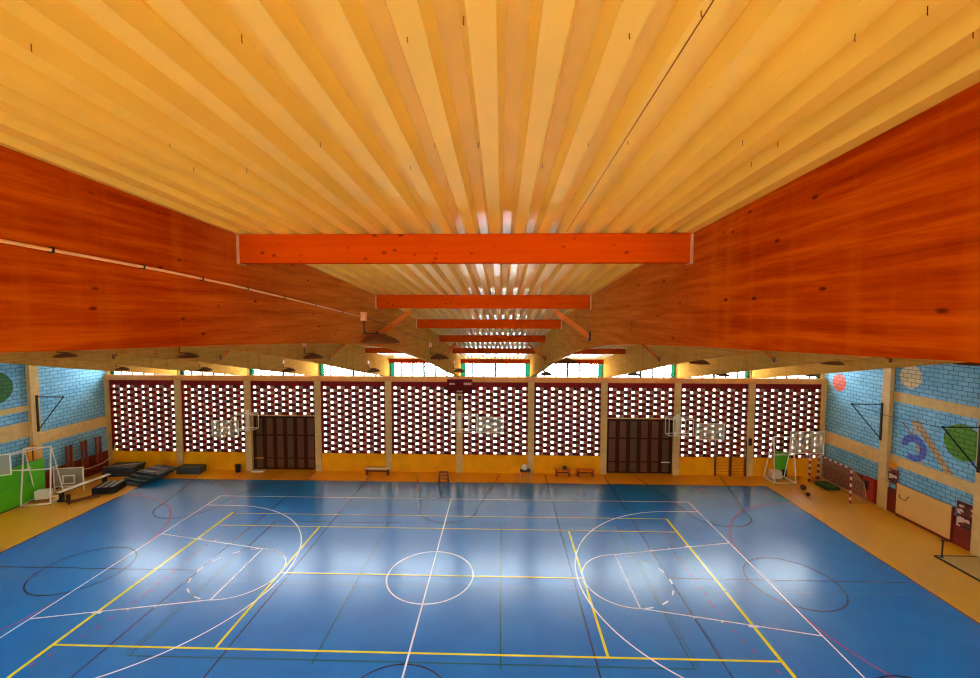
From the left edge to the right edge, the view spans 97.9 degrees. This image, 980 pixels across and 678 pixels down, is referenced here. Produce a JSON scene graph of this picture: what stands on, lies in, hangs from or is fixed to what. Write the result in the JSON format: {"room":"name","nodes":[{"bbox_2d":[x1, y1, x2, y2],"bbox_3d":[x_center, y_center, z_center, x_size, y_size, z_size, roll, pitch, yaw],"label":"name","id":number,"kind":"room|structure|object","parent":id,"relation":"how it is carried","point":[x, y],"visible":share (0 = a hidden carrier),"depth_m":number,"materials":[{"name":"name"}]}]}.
{"room":"sports hall","nodes":[
{"label":"sports hall","id":0,"kind":"room"},
{"bbox_2d":[0,363,108,489],"bbox_3d":[-27.752,4.288,9.851,0.520,12.160,41.700,0,3,2],"label":"wall","id":1,"kind":"structure","parent":0,"point":[80,415],"depth_m":26.61,"materials":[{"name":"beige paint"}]},
{"bbox_2d":[25,445,36,461],"bbox_3d":[-27.017,6.739,25.146,0.150,0.850,0.500,0,3,2],"label":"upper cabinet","id":2,"kind":"object","parent":1,"relation":"attached to","point":[31,455],"visible":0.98,"depth_m":25.09,"materials":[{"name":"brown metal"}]},
{"bbox_2d":[35,395,63,431],"bbox_3d":[-26.220,4.452,25.499,1.710,2.200,0.118,0,3,2],"label":"bracket","id":3,"kind":"object","parent":1,"relation":"attached to","point":[36,396],"visible":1,"depth_m":25.48,"materials":[{"name":"black metal"}]},
{"bbox_2d":[65,445,73,473],"bbox_3d":[-27.108,7.744,27.509,0.160,1.800,0.350,0,3,2],"label":"wall bars","id":4,"kind":"object","parent":1,"relation":"attached to","point":[70,451],"visible":0.98,"depth_m":27.48,"materials":[{"name":"red wood"}]},
{"bbox_2d":[80,440,88,467],"bbox_3d":[-27.081,7.689,28.507,0.160,1.800,0.350,0,3,2],"label":"wall bars","id":5,"kind":"object","parent":1,"relation":"attached to","point":[85,443],"visible":0.99,"depth_m":28.48,"materials":[{"name":"red wood"}]},
{"bbox_2d":[77,443,115,470],"bbox_3d":[-26.778,8.043,29.026,0.295,1.275,2.419,1,3,11],"label":"rope","id":6,"kind":"object","parent":1,"relation":"hanging from","point":[115,443],"visible":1,"depth_m":29.54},
{"bbox_2d":[94,436,102,462],"bbox_3d":[-27.054,7.633,29.505,0.160,1.800,0.350,0,3,2],"label":"wall bars","id":7,"kind":"object","parent":1,"relation":"attached to","point":[98,457],"visible":1,"depth_m":29.46,"materials":[{"name":"red wood"}]},
{"bbox_2d":[104,359,826,476],"bbox_3d":[-2.250,5.264,29.759,49.850,8.100,0.540,0,3,2],"label":"wall","id":8,"kind":"structure","parent":0,"point":[400,423],"depth_m":29.65,"materials":[{"name":"brick"}]},
{"bbox_2d":[110,371,161,374],"bbox_3d":[-24.468,2.014,30.145,4.887,1.020,0.060,0,3,2],"label":"window","id":9,"kind":"structure","parent":8,"relation":"in","point":[112,372],"depth_m":30.17,"materials":[{"name":"clear glass"}]},
{"bbox_2d":[180,371,225,374],"bbox_3d":[-19.446,2.031,30.011,4.761,1.020,0.060,0,3,2],"label":"window","id":10,"kind":"structure","parent":8,"relation":"in","point":[181,372],"depth_m":30.05,"materials":[{"name":"clear glass"}]},
{"bbox_2d":[211,410,258,440],"bbox_3d":[-17.394,5.931,29.137,2.836,1.822,1.175,-1,4,-25],"label":"basketball hoop","id":11,"kind":"object","parent":8,"relation":"attached to","point":[246,412],"visible":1,"depth_m":29.07,"materials":[{"name":"white paint"}]},
{"bbox_2d":[249,369,308,375],"bbox_3d":[-14.486,2.048,29.879,4.761,1.020,0.060,0,3,2],"label":"window","id":12,"kind":"structure","parent":8,"relation":"in","point":[251,371],"depth_m":29.89,"materials":[{"name":"clear glass"}]},
{"bbox_2d":[252,416,315,468],"bbox_3d":[-14.495,7.326,30.248,4.541,3.880,0.210,0,3,2],"label":"door","id":13,"kind":"structure","parent":8,"relation":"in","point":[279,442],"depth_m":30.25,"materials":[{"name":"wood"}]},
{"bbox_2d":[319,364,379,375],"bbox_3d":[-9.527,2.066,29.747,4.761,1.020,0.060,0,3,2],"label":"window","id":14,"kind":"structure","parent":8,"relation":"in","point":[321,366],"depth_m":29.78,"materials":[{"name":"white glass"}]},
{"bbox_2d":[390,363,456,376],"bbox_3d":[-4.578,2.083,29.615,4.739,1.020,0.060,0,3,2],"label":"window","id":15,"kind":"structure","parent":8,"relation":"in","point":[392,365],"depth_m":29.63,"materials":[{"name":"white glass"}]},
{"bbox_2d":[447,379,472,393],"bbox_3d":[-2.071,3.249,29.254,1.740,0.980,0.235,0,3,2],"label":"scoreboard","id":16,"kind":"object","parent":8,"relation":"attached to","point":[454,386],"visible":1,"depth_m":29.15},
{"bbox_2d":[450,411,503,438],"bbox_3d":[-0.912,5.795,28.825,3.655,1.552,1.047,1,3,13],"label":"basketball hoop","id":17,"kind":"object","parent":8,"relation":"attached to","point":[458,413],"visible":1,"depth_m":28.69,"materials":[{"name":"white paint"}]},
{"bbox_2d":[461,363,529,376],"bbox_3d":[0.364,2.100,29.483,4.750,1.020,0.060,0,3,2],"label":"window","id":18,"kind":"structure","parent":8,"relation":"in","point":[463,366],"depth_m":29.46,"materials":[{"name":"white glass"}]},
{"bbox_2d":[534,364,602,376],"bbox_3d":[5.335,2.117,29.350,4.794,1.020,0.060,0,3,2],"label":"window","id":19,"kind":"structure","parent":8,"relation":"in","point":[600,366],"depth_m":29.32,"materials":[{"name":"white glass"}]},
{"bbox_2d":[606,419,672,473],"bbox_3d":[10.303,7.412,29.586,4.541,3.880,0.210,0,3,2],"label":"door","id":20,"kind":"structure","parent":8,"relation":"in","point":[633,445],"depth_m":29.58,"materials":[{"name":"brown wood"}]},
{"bbox_2d":[615,365,675,377],"bbox_3d":[10.311,2.134,29.217,4.761,1.020,0.060,0,3,2],"label":"window","id":21,"kind":"structure","parent":8,"relation":"in","point":[673,367],"depth_m":29.17,"materials":[{"name":"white glass"}]},
{"bbox_2d":[665,414,724,445],"bbox_3d":[13.566,6.022,28.326,3.617,1.692,1.170,1,3,20],"label":"basketball hoop","id":22,"kind":"object","parent":8,"relation":"attached to","point":[677,419],"visible":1,"depth_m":28.28,"materials":[{"name":"white paint"}]},
{"bbox_2d":[688,371,749,377],"bbox_3d":[15.270,2.151,29.085,4.761,1.020,0.060,0,3,2],"label":"window","id":23,"kind":"structure","parent":8,"relation":"in","point":[747,373],"depth_m":29.08,"materials":[{"name":"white glass"}]},
{"bbox_2d":[714,440,731,475],"bbox_3d":[15.917,8.160,29.201,1.050,2.450,0.160,0,3,2],"label":"wall bars","id":24,"kind":"object","parent":8,"relation":"attached to","point":[730,441],"visible":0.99,"depth_m":29.17,"materials":[{"name":"brown wood"}]},
{"bbox_2d":[730,440,746,476],"bbox_3d":[16.956,8.164,29.174,1.050,2.450,0.160,0,3,2],"label":"wall bars","id":25,"kind":"object","parent":8,"relation":"attached to","point":[745,450],"visible":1,"depth_m":29.15,"materials":[{"name":"brown wood"}]},
{"bbox_2d":[774,374,819,378],"bbox_3d":[20.136,2.168,28.955,4.573,1.020,0.060,0,3,2],"label":"window","id":26,"kind":"structure","parent":8,"relation":"in","point":[818,374],"depth_m":28.93,"materials":[{"name":"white glass"}]},
{"bbox_2d":[0,0,979,359],"bbox_3d":[-2.752,0.507,8.969,50.324,4.307,41.705,0,3,2],"label":"ceiling","id":27,"kind":"structure","parent":0,"point":[233,116],"depth_m":2.01,"materials":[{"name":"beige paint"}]},
{"bbox_2d":[0,355,176,374],"bbox_3d":[-22.479,1.036,9.198,0.200,5.268,41.040,0,3,2],"label":"roof beam","id":28,"kind":"structure","parent":27,"relation":"attached to","point":[71,364],"depth_m":22.79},
{"bbox_2d":[114,365,129,370],"bbox_3d":[-21.578,1.523,25.011,0.759,0.635,0.740,0,3,2],"label":"pendant lamp","id":29,"kind":"object","parent":28,"relation":"attached to","point":[119,368],"visible":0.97,"depth_m":24.83,"materials":[{"name":"metal"}]},
{"bbox_2d":[0,350,246,375],"bbox_3d":[-17.520,1.053,9.066,0.200,5.268,41.040,0,3,2],"label":"roof beam","id":30,"kind":"structure","parent":27,"relation":"attached to","point":[120,359],"depth_m":20.83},
{"bbox_2d":[52,351,77,357],"bbox_3d":[-16.828,0.417,16.907,0.759,0.635,0.740,0,3,2],"label":"pendant lamp","id":31,"kind":"object","parent":30,"relation":"attached to","point":[63,354],"visible":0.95,"depth_m":16.74,"materials":[{"name":"metal"}]},
{"bbox_2d":[197,362,212,370],"bbox_3d":[-16.619,1.540,24.879,0.759,0.635,0.740,0,3,2],"label":"pendant lamp","id":32,"kind":"object","parent":30,"relation":"attached to","point":[203,368],"visible":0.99,"depth_m":24.74,"materials":[{"name":"metal"}]},
{"bbox_2d":[73,347,317,375],"bbox_3d":[-12.560,1.070,8.933,0.200,5.268,41.040,0,3,2],"label":"roof beam","id":33,"kind":"structure","parent":27,"relation":"attached to","point":[212,356],"depth_m":19.94,"materials":[{"name":"wood"}]},
{"bbox_2d":[177,347,199,357],"bbox_3d":[-11.868,0.434,16.774,0.759,0.635,0.740,0,3,2],"label":"pendant lamp","id":34,"kind":"object","parent":33,"relation":"attached to","point":[186,355],"visible":0.96,"depth_m":16.63,"materials":[{"name":"metal"}]},
{"bbox_2d":[282,360,295,371],"bbox_3d":[-11.659,1.557,24.746,0.759,0.635,0.740,0,3,2],"label":"pendant lamp","id":35,"kind":"object","parent":33,"relation":"attached to","point":[287,369],"visible":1,"depth_m":24.61,"materials":[{"name":"metal"}]},
{"bbox_2d":[0,145,460,376],"bbox_3d":[-2.663,1.105,8.669,0.200,5.268,41.040,0,3,2],"label":"roof beam","id":36,"kind":"structure","parent":27,"relation":"attached to","point":[55,301],"depth_m":3.27,"materials":[{"name":"wood"}]},
{"bbox_2d":[0,239,426,341],"bbox_3d":[-2.544,-0.205,8.573,0.033,1.487,15.001,0,3,2],"label":"conduit","id":37,"kind":"object","parent":36,"relation":"attached to","point":[48,249],"visible":0.91,"depth_m":3.25,"materials":[{"name":"brown metal"}]},
{"bbox_2d":[360,312,399,343],"bbox_3d":[-2.182,-0.217,8.513,0.759,0.635,0.740,0,3,2],"label":"pendant lamp","id":38,"kind":"object","parent":36,"relation":"attached to","point":[378,338],"visible":1,"depth_m":8.35,"materials":[{"name":"metal"}]},
{"bbox_2d":[376,309,412,333],"bbox_3d":[-2.131,-0.318,9.508,0.814,0.683,0.100,0,3,2],"label":"knee brace","id":39,"kind":"object","parent":36,"relation":"attached to","point":[406,314],"visible":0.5,"depth_m":9.48,"materials":[{"name":"orange wood"}]},
{"bbox_2d":[429,343,448,359],"bbox_3d":[-1.971,0.468,16.510,0.759,0.635,0.740,0,3,2],"label":"pendant lamp","id":40,"kind":"object","parent":36,"relation":"attached to","point":[437,356],"visible":1,"depth_m":16.34,"materials":[{"name":"metal"}]},
{"bbox_2d":[442,343,456,354],"bbox_3d":[-1.881,0.552,18.997,0.823,0.806,0.100,0,3,2],"label":"knee brace","id":41,"kind":"object","parent":36,"relation":"attached to","point":[454,344],"visible":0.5,"depth_m":18.96,"materials":[{"name":"brown wood"}]},
{"bbox_2d":[453,361,465,372],"bbox_3d":[-1.762,1.592,24.482,0.759,0.635,0.740,0,3,2],"label":"pendant lamp","id":42,"kind":"object","parent":36,"relation":"attached to","point":[458,370],"visible":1,"depth_m":24.33,"materials":[{"name":"metal"}]},
{"bbox_2d":[183,343,388,375],"bbox_3d":[-7.601,1.087,8.801,0.200,5.268,41.040,0,3,2],"label":"roof beam","id":43,"kind":"structure","parent":27,"relation":"attached to","point":[353,357],"depth_m":18.98,"materials":[{"name":"wood"}]},
{"bbox_2d":[302,343,322,358],"bbox_3d":[-6.909,0.451,16.642,0.759,0.635,0.740,0,3,2],"label":"pendant lamp","id":44,"kind":"object","parent":43,"relation":"attached to","point":[311,355],"visible":0.99,"depth_m":16.50,"materials":[{"name":"metal"}]},
{"bbox_2d":[329,344,345,359],"bbox_3d":[-6.818,0.535,19.129,0.823,0.806,0.100,0,3,2],"label":"knee brace","id":45,"kind":"object","parent":43,"relation":"attached to","point":[342,345],"visible":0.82,"depth_m":19.11,"materials":[{"name":"brown wood"}]},
{"bbox_2d":[367,361,379,371],"bbox_3d":[-6.700,1.575,24.614,0.759,0.635,0.740,0,3,2],"label":"pendant lamp","id":46,"kind":"object","parent":43,"relation":"attached to","point":[372,369],"visible":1,"depth_m":24.45,"materials":[{"name":"metal"}]},
{"bbox_2d":[389,359,428,362],"bbox_3d":[-4.583,1.523,29.363,4.750,0.310,0.132,0,3,2],"label":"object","id":47,"kind":"structure","parent":43,"relation":"attached to","point":[390,360],"depth_m":29.33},
{"bbox_2d":[365,348,401,352],"bbox_3d":[-4.718,0.659,24.179,4.750,0.310,0.132,0,3,2],"label":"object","id":48,"kind":"structure","parent":27,"relation":"attached to","point":[367,350],"depth_m":24.16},
{"bbox_2d":[375,295,591,308],"bbox_3d":[-0.161,-0.815,9.427,4.750,0.310,0.132,0,3,2],"label":"roof beam","id":49,"kind":"structure","parent":27,"relation":"attached to","point":[381,301],"depth_m":9.37,"materials":[{"name":"wood"}]},
{"bbox_2d":[416,319,561,328],"bbox_3d":[-0.040,-0.487,13.981,4.750,0.310,0.132,0,3,2],"label":"roof beam","id":50,"kind":"structure","parent":27,"relation":"attached to","point":[420,323],"depth_m":13.92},
{"bbox_2d":[452,348,535,353],"bbox_3d":[0.224,0.676,24.047,4.750,0.310,0.132,0,3,2],"label":"roof beam","id":51,"kind":"structure","parent":27,"relation":"attached to","point":[454,350],"depth_m":23.99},
{"bbox_2d":[554,360,603,363],"bbox_3d":[5.330,1.557,29.099,4.750,0.310,0.132,0,3,2],"label":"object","id":52,"kind":"structure","parent":27,"relation":"attached to","point":[577,361],"depth_m":29.00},
{"bbox_2d":[573,349,625,353],"bbox_3d":[5.195,0.693,23.915,4.750,0.310,0.132,0,3,2],"label":"roof beam","id":53,"kind":"structure","parent":27,"relation":"attached to","point":[586,351],"depth_m":23.83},
{"bbox_2d":[604,345,768,377],"bbox_3d":[7.277,1.139,8.404,0.200,5.268,41.040,0,3,2],"label":"roof beam","id":54,"kind":"structure","parent":27,"relation":"attached to","point":[637,358],"depth_m":19.02,"materials":[{"name":"wood"}]},
{"bbox_2d":[642,345,659,361],"bbox_3d":[7.050,0.583,18.759,0.823,0.806,0.100,0,3,2],"label":"knee brace","id":55,"kind":"object","parent":54,"relation":"attached to","point":[644,346],"visible":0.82,"depth_m":18.73,"materials":[{"name":"brown wood"}]},
{"bbox_2d":[689,360,709,364],"bbox_3d":[7.969,0.642,16.253,0.759,0.635,0.740,0,3,2],"label":"pendant lamp","id":56,"kind":"object","parent":54,"relation":"attached to","point":[700,362],"visible":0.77,"depth_m":16.02,"materials":[{"name":"metal"}]},
{"bbox_2d":[530,82,979,376],"bbox_3d":[2.285,1.122,8.537,0.200,5.268,41.040,0,3,2],"label":"roof beam","id":57,"kind":"structure","parent":27,"relation":"attached to","point":[873,250],"depth_m":2.47,"materials":[{"name":"wood"}]},
{"bbox_2d":[236,233,693,264],"bbox_3d":[-0.292,-0.941,4.494,4.750,0.310,0.132,0,3,2],"label":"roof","id":58,"kind":"structure","parent":57,"relation":"attached to","point":[541,248],"depth_m":4.44,"materials":[{"name":"wood"}]},
{"bbox_2d":[438,335,545,342],"bbox_3d":[0.090,-0.010,18.913,4.750,0.310,0.132,0,3,2],"label":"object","id":59,"kind":"structure","parent":57,"relation":"attached to","point":[441,338],"depth_m":18.85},
{"bbox_2d":[461,359,529,363],"bbox_3d":[0.360,1.540,29.231,4.750,0.310,0.132,0,3,2],"label":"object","id":60,"kind":"structure","parent":57,"relation":"attached to","point":[465,361],"depth_m":29.17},
{"bbox_2d":[527,343,545,360],"bbox_3d":[2.058,0.566,18.892,0.823,0.806,0.100,0,3,2],"label":"knee brace","id":61,"kind":"object","parent":57,"relation":"attached to","point":[528,344],"visible":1,"depth_m":18.86,"materials":[{"name":"brown wood"}]},
{"bbox_2d":[539,371,551,375],"bbox_3d":[3.186,1.748,24.358,0.759,0.635,0.740,0,3,2],"label":"pendant lamp","id":62,"kind":"object","parent":57,"relation":"attached to","point":[544,373],"visible":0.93,"depth_m":24.14,"materials":[{"name":"metal"}]},
{"bbox_2d":[558,358,576,363],"bbox_3d":[2.977,0.625,16.386,0.759,0.635,0.740,0,3,2],"label":"pendant lamp","id":63,"kind":"object","parent":57,"relation":"attached to","point":[566,360],"visible":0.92,"depth_m":16.17,"materials":[{"name":"metal"}]},
{"bbox_2d":[554,310,590,340],"bbox_3d":[1.808,-0.304,9.402,0.814,0.683,0.100,0,3,2],"label":"knee brace","id":64,"kind":"object","parent":57,"relation":"attached to","point":[557,313],"visible":1,"depth_m":9.37,"materials":[{"name":"orange wood"}]},
{"bbox_2d":[677,351,878,377],"bbox_3d":[12.237,1.156,8.272,0.200,5.268,41.040,0,3,2],"label":"roof beam","id":65,"kind":"structure","parent":27,"relation":"attached to","point":[751,361],"depth_m":20.26,"materials":[{"name":"wood"}]},
{"bbox_2d":[763,352,774,361],"bbox_3d":[12.010,0.600,18.627,0.823,0.806,0.100,0,3,2],"label":"knee brace","id":66,"kind":"object","parent":65,"relation":"attached to","point":[766,353],"visible":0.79,"depth_m":18.60,"materials":[{"name":"brown wood"}]},
{"bbox_2d":[820,361,844,364],"bbox_3d":[12.929,0.659,16.120,0.759,0.635,0.740,0,3,2],"label":"pendant lamp","id":67,"kind":"object","parent":65,"relation":"attached to","point":[833,362],"visible":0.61,"depth_m":15.89,"materials":[{"name":"metal"}]},
{"bbox_2d":[752,357,966,378],"bbox_3d":[17.196,1.173,8.139,0.200,5.268,41.040,0,3,2],"label":"roof beam","id":68,"kind":"structure","parent":27,"relation":"attached to","point":[881,362],"depth_m":20.88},
{"bbox_2d":[953,362,979,365],"bbox_3d":[17.888,0.676,15.988,0.759,0.635,0.740,0,3,2],"label":"pendant lamp","id":69,"kind":"object","parent":68,"relation":"attached to","point":[967,363],"visible":0.55,"depth_m":15.76,"materials":[{"name":"metal"}]},
{"bbox_2d":[0,469,979,677],"bbox_3d":[-2.808,10.541,9.528,50.250,0.209,41.700,0,3,2],"label":"floor","id":70,"kind":"structure","parent":0,"point":[212,573],"depth_m":17.62,"materials":[{"name":"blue plastic"}]},
{"bbox_2d":[0,458,45,513],"bbox_3d":[-27.000,8.457,23.699,0.244,2.300,4.240,0,3,2],"label":"mat","id":71,"kind":"object","parent":70,"relation":"on","point":[10,485],"visible":0.83,"depth_m":24.41,"materials":[{"name":"green plastic"}]},
{"bbox_2d":[0,446,62,506],"bbox_3d":[-26.230,7.823,23.823,1.740,3.555,3.780,0,3,4],"label":"stand","id":72,"kind":"object","parent":70,"relation":"on","point":[47,493],"visible":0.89,"depth_m":24.64,"materials":[{"name":"white paint"}]},
{"bbox_2d":[53,467,84,491],"bbox_3d":[-26.233,8.725,26.603,1.620,1.445,0.090,-1,3,-11],"label":"backboard","id":73,"kind":"object","parent":70,"relation":"on","point":[65,480],"visible":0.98,"depth_m":26.59,"materials":[{"name":"plastic"}]},
{"bbox_2d":[66,494,99,504],"bbox_3d":[-24.027,9.256,25.194,0.380,0.550,1.433,3,4,37],"label":"trolley","id":74,"kind":"object","parent":70,"relation":"on","point":[68,498],"visible":1,"depth_m":25.02,"materials":[{"name":"brown metal"}]},
{"bbox_2d":[56,474,110,501],"bbox_3d":[-24.773,9.095,26.119,0.510,0.765,2.672,1,3,15],"label":"bench","id":75,"kind":"object","parent":70,"relation":"on","point":[61,493],"visible":0.74,"depth_m":25.69,"materials":[{"name":"white paint"}]},
{"bbox_2d":[92,484,125,494],"bbox_3d":[-23.733,9.383,26.627,1.204,0.139,1.200,-1,3,-13],"label":"mat","id":76,"kind":"object","parent":70,"relation":"on","point":[120,488],"visible":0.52,"depth_m":26.14,"materials":[{"name":"black rubber"}]},
{"bbox_2d":[92,482,125,492],"bbox_3d":[-23.732,9.243,26.620,1.204,0.139,1.200,-1,3,-13],"label":"mat","id":77,"kind":"object","parent":76,"relation":"on","point":[123,484],"visible":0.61,"depth_m":26.11,"materials":[{"name":"grey rubber"}]},
{"bbox_2d":[92,480,125,490],"bbox_3d":[-23.732,9.103,26.612,1.204,0.139,1.200,-1,3,-13],"label":"mat","id":78,"kind":"object","parent":77,"relation":"on","point":[105,485],"visible":1,"depth_m":26.38,"materials":[{"name":"grey rubber"}]},
{"bbox_2d":[101,468,143,476],"bbox_3d":[-25.307,9.220,29.446,1.904,0.144,1.200,0,3,-5],"label":"mat","id":79,"kind":"object","parent":70,"relation":"on","point":[119,475],"visible":0.28,"depth_m":28.89,"materials":[{"name":"plastic"}]},
{"bbox_2d":[102,466,144,474],"bbox_3d":[-25.279,9.069,29.461,1.904,0.144,1.200,0,3,-5],"label":"mat","id":80,"kind":"object","parent":79,"relation":"on","point":[111,473],"visible":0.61,"depth_m":28.90,"materials":[{"name":"plastic"}]},
{"bbox_2d":[103,464,144,472],"bbox_3d":[-25.251,8.918,29.475,1.904,0.144,1.200,0,3,-5],"label":"mat","id":81,"kind":"object","parent":80,"relation":"on","point":[104,471],"visible":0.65,"depth_m":28.90,"materials":[{"name":"plastic"}]},
{"bbox_2d":[103,462,145,469],"bbox_3d":[-25.261,8.750,29.485,2.120,0.180,1.200,0,3,-5],"label":"mat","id":82,"kind":"object","parent":81,"relation":"on","point":[132,466],"depth_m":29.26,"materials":[{"name":"plastic"}]},
{"bbox_2d":[126,477,162,486],"bbox_3d":[-23.042,9.308,28.139,1.904,0.124,1.500,1,3,16],"label":"mat","id":83,"kind":"object","parent":70,"relation":"on","point":[130,483],"visible":0.44,"depth_m":27.43,"materials":[{"name":"rubber"}]},
{"bbox_2d":[124,474,167,482],"bbox_3d":[-22.844,9.164,28.387,1.904,0.124,1.500,1,3,16],"label":"mat","id":84,"kind":"object","parent":83,"relation":"on","point":[133,479],"visible":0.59,"depth_m":27.76,"materials":[{"name":"rubber"}]},
{"bbox_2d":[130,471,173,479],"bbox_3d":[-22.646,9.020,28.635,1.904,0.124,1.500,1,3,16],"label":"mat","id":85,"kind":"object","parent":84,"relation":"on","point":[135,475],"visible":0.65,"depth_m":28.03,"materials":[{"name":"plastic"}]},
{"bbox_2d":[136,464,179,475],"bbox_3d":[-22.449,8.877,28.883,1.904,0.124,1.500,1,3,16],"label":"mat","id":86,"kind":"object","parent":85,"relation":"on","point":[170,468],"visible":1,"depth_m":28.66,"materials":[{"name":"plastic"}]},
{"bbox_2d":[176,469,205,473],"bbox_3d":[-20.798,9.213,29.746,1.604,0.144,0.750,0,3,0],"label":"mat","id":87,"kind":"object","parent":70,"relation":"on","point":[200,472],"visible":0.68,"depth_m":29.37,"materials":[{"name":"plastic"}]},
{"bbox_2d":[176,467,205,471],"bbox_3d":[-20.797,9.063,29.737,1.604,0.144,0.750,0,3,0],"label":"mat","id":88,"kind":"object","parent":87,"relation":"on","point":[204,467],"visible":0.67,"depth_m":29.37,"materials":[{"name":"plastic"}]},
{"bbox_2d":[177,464,205,469],"bbox_3d":[-20.797,8.913,29.729,1.604,0.144,0.750,0,3,0],"label":"mat","id":89,"kind":"object","parent":88,"relation":"on","point":[184,466],"visible":0.97,"depth_m":29.62,"materials":[{"name":"plastic"}]},
{"bbox_2d":[234,464,240,472],"bbox_3d":[-17.593,9.024,29.779,0.440,0.530,0.440,0,3,2],"label":"waste bin","id":90,"kind":"object","parent":70,"relation":"on","point":[237,466],"visible":1,"depth_m":29.66,"materials":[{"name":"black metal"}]},
{"bbox_2d":[251,469,265,471],"bbox_3d":[-16.239,9.252,29.956,0.840,0.060,0.400,0,3,2],"label":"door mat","id":91,"kind":"object","parent":70,"relation":"on","point":[254,470],"visible":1,"depth_m":29.94,"materials":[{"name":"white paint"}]},
{"bbox_2d":[365,467,390,475],"bbox_3d":[-7.726,9.096,29.368,1.710,0.470,0.340,0,3,2],"label":"bench","id":92,"kind":"object","parent":70,"relation":"on","point":[366,468],"visible":1,"depth_m":29.33,"materials":[{"name":"white paint"}]},
{"bbox_2d":[438,471,448,485],"bbox_3d":[-3.013,9.021,27.723,0.674,0.838,0.551,0,3,2],"label":"chair","id":93,"kind":"object","parent":70,"relation":"on","point":[447,482],"visible":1,"depth_m":27.57,"materials":[{"name":"brown wood"}]},
{"bbox_2d":[519,469,530,482],"bbox_3d":[2.323,9.040,28.243,0.776,0.754,0.656,0,3,2],"label":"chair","id":94,"kind":"object","parent":70,"relation":"on","point":[521,470],"visible":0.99,"depth_m":27.98,"materials":[{"name":"brown wood"}]},
{"bbox_2d":[554,468,571,476],"bbox_3d":[4.984,9.132,29.178,1.130,0.470,0.340,0,3,2],"label":"bench","id":95,"kind":"object","parent":70,"relation":"on","point":[569,470],"visible":1,"depth_m":29.11,"materials":[{"name":"orange wood"}]},
{"bbox_2d":[576,469,594,476],"bbox_3d":[6.498,9.137,29.138,1.260,0.470,0.340,0,3,2],"label":"bench","id":96,"kind":"object","parent":70,"relation":"on","point":[577,470],"visible":1,"depth_m":29.06,"materials":[{"name":"orange wood"}]},
{"bbox_2d":[763,431,824,484],"bbox_3d":[19.980,7.682,27.913,2.941,3.565,1.890,0,3,2],"label":"stand","id":97,"kind":"object","parent":70,"relation":"on","point":[774,473],"visible":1,"depth_m":27.88,"materials":[{"name":"white paint"}]},
{"bbox_2d":[775,451,786,476],"bbox_3d":[19.803,8.527,29.047,0.720,1.750,0.220,0,3,2],"label":"pad","id":98,"kind":"object","parent":97,"relation":"attached to","point":[780,460],"visible":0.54,"depth_m":28.96,"materials":[{"name":"fabric"}]},
{"bbox_2d":[815,445,820,478],"bbox_3d":[22.147,8.272,28.770,0.320,2.300,0.320,0,3,2],"label":"striped post","id":99,"kind":"object","parent":70,"relation":"on","point":[818,462],"visible":0.98,"depth_m":28.74,"materials":[{"name":"brown metal"}]},
{"bbox_2d":[814,481,839,489],"bbox_3d":[21.626,9.409,27.394,0.840,0.180,1.100,0,3,2],"label":"floor mat","id":100,"kind":"object","parent":70,"relation":"on","point":[826,485],"visible":1,"depth_m":27.19,"materials":[{"name":"green plastic"}]},
{"bbox_2d":[808,450,867,503],"bbox_3d":[21.630,8.503,26.582,1.104,2.080,3.400,0,3,2],"label":"goal","id":101,"kind":"object","parent":70,"relation":"on","point":[810,451],"visible":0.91,"depth_m":26.02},
{"bbox_2d":[894,483,954,541],"bbox_3d":[22.294,8.894,22.087,0.214,1.800,3.000,0,3,2],"label":"panel board","id":102,"kind":"object","parent":70,"relation":"on","point":[935,516],"visible":1,"depth_m":21.89,"materials":[{"name":"beige wood"}]},
{"bbox_2d":[934,555,979,581],"bbox_3d":[21.190,10.018,17.511,1.900,0.060,3.980,0,3,2],"label":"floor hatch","id":103,"kind":"object","parent":70,"relation":"on","point":[969,565],"visible":1,"depth_m":18.85,"materials":[{"name":"beige wood"}]},
{"bbox_2d":[940,539,944,557],"bbox_3d":[20.470,9.476,19.313,0.180,0.820,0.136,0,3,2],"label":"bollard post","id":104,"kind":"object","parent":103,"relation":"on","point":[942,540],"visible":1,"depth_m":19.29,"materials":[{"name":"black metal"}]},
{"bbox_2d":[822,363,979,557],"bbox_3d":[22.160,4.461,8.519,0.520,12.160,41.700,0,3,2],"label":"wall","id":105,"kind":"structure","parent":0,"point":[929,462],"depth_m":22.74,"materials":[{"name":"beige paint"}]},
{"bbox_2d":[851,402,882,439],"bbox_3d":[21.441,4.695,24.352,1.760,2.170,0.118,0,3,2],"label":"bracket","id":106,"kind":"object","parent":105,"relation":"attached to","point":[852,404],"visible":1,"depth_m":24.31,"materials":[{"name":"black metal"}]},
{"bbox_2d":[863,476,876,502],"bbox_3d":[22.373,8.844,25.158,0.222,1.360,0.720,0,3,2],"label":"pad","id":107,"kind":"object","parent":105,"relation":"attached to","point":[870,483],"visible":0.91,"depth_m":24.98,"materials":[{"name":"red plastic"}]},
{"bbox_2d":[889,460,896,469],"bbox_3d":[22.453,7.008,23.782,0.030,0.380,0.440,0,3,2],"label":"wall sign","id":108,"kind":"object","parent":105,"relation":"attached to","point":[892,464],"visible":1,"depth_m":23.78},
{"bbox_2d":[888,468,898,484],"bbox_3d":[22.436,7.645,23.747,0.026,0.790,0.600,0,3,2],"label":"photo poster","id":109,"kind":"object","parent":105,"relation":"attached to","point":[893,475],"visible":1,"depth_m":23.72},
{"bbox_2d":[941,425,979,472],"bbox_3d":[21.306,4.974,19.341,1.760,2.170,0.118,0,3,2],"label":"bracket","id":110,"kind":"object","parent":105,"relation":"attached to","point":[977,467],"visible":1,"depth_m":19.32,"materials":[{"name":"black metal"}]},
{"bbox_2d":[956,500,972,531],"bbox_3d":[22.336,8.330,20.076,0.026,1.250,0.750,0,3,2],"label":"photo poster","id":111,"kind":"object","parent":105,"relation":"attached to","point":[964,511],"visible":1,"depth_m":20.09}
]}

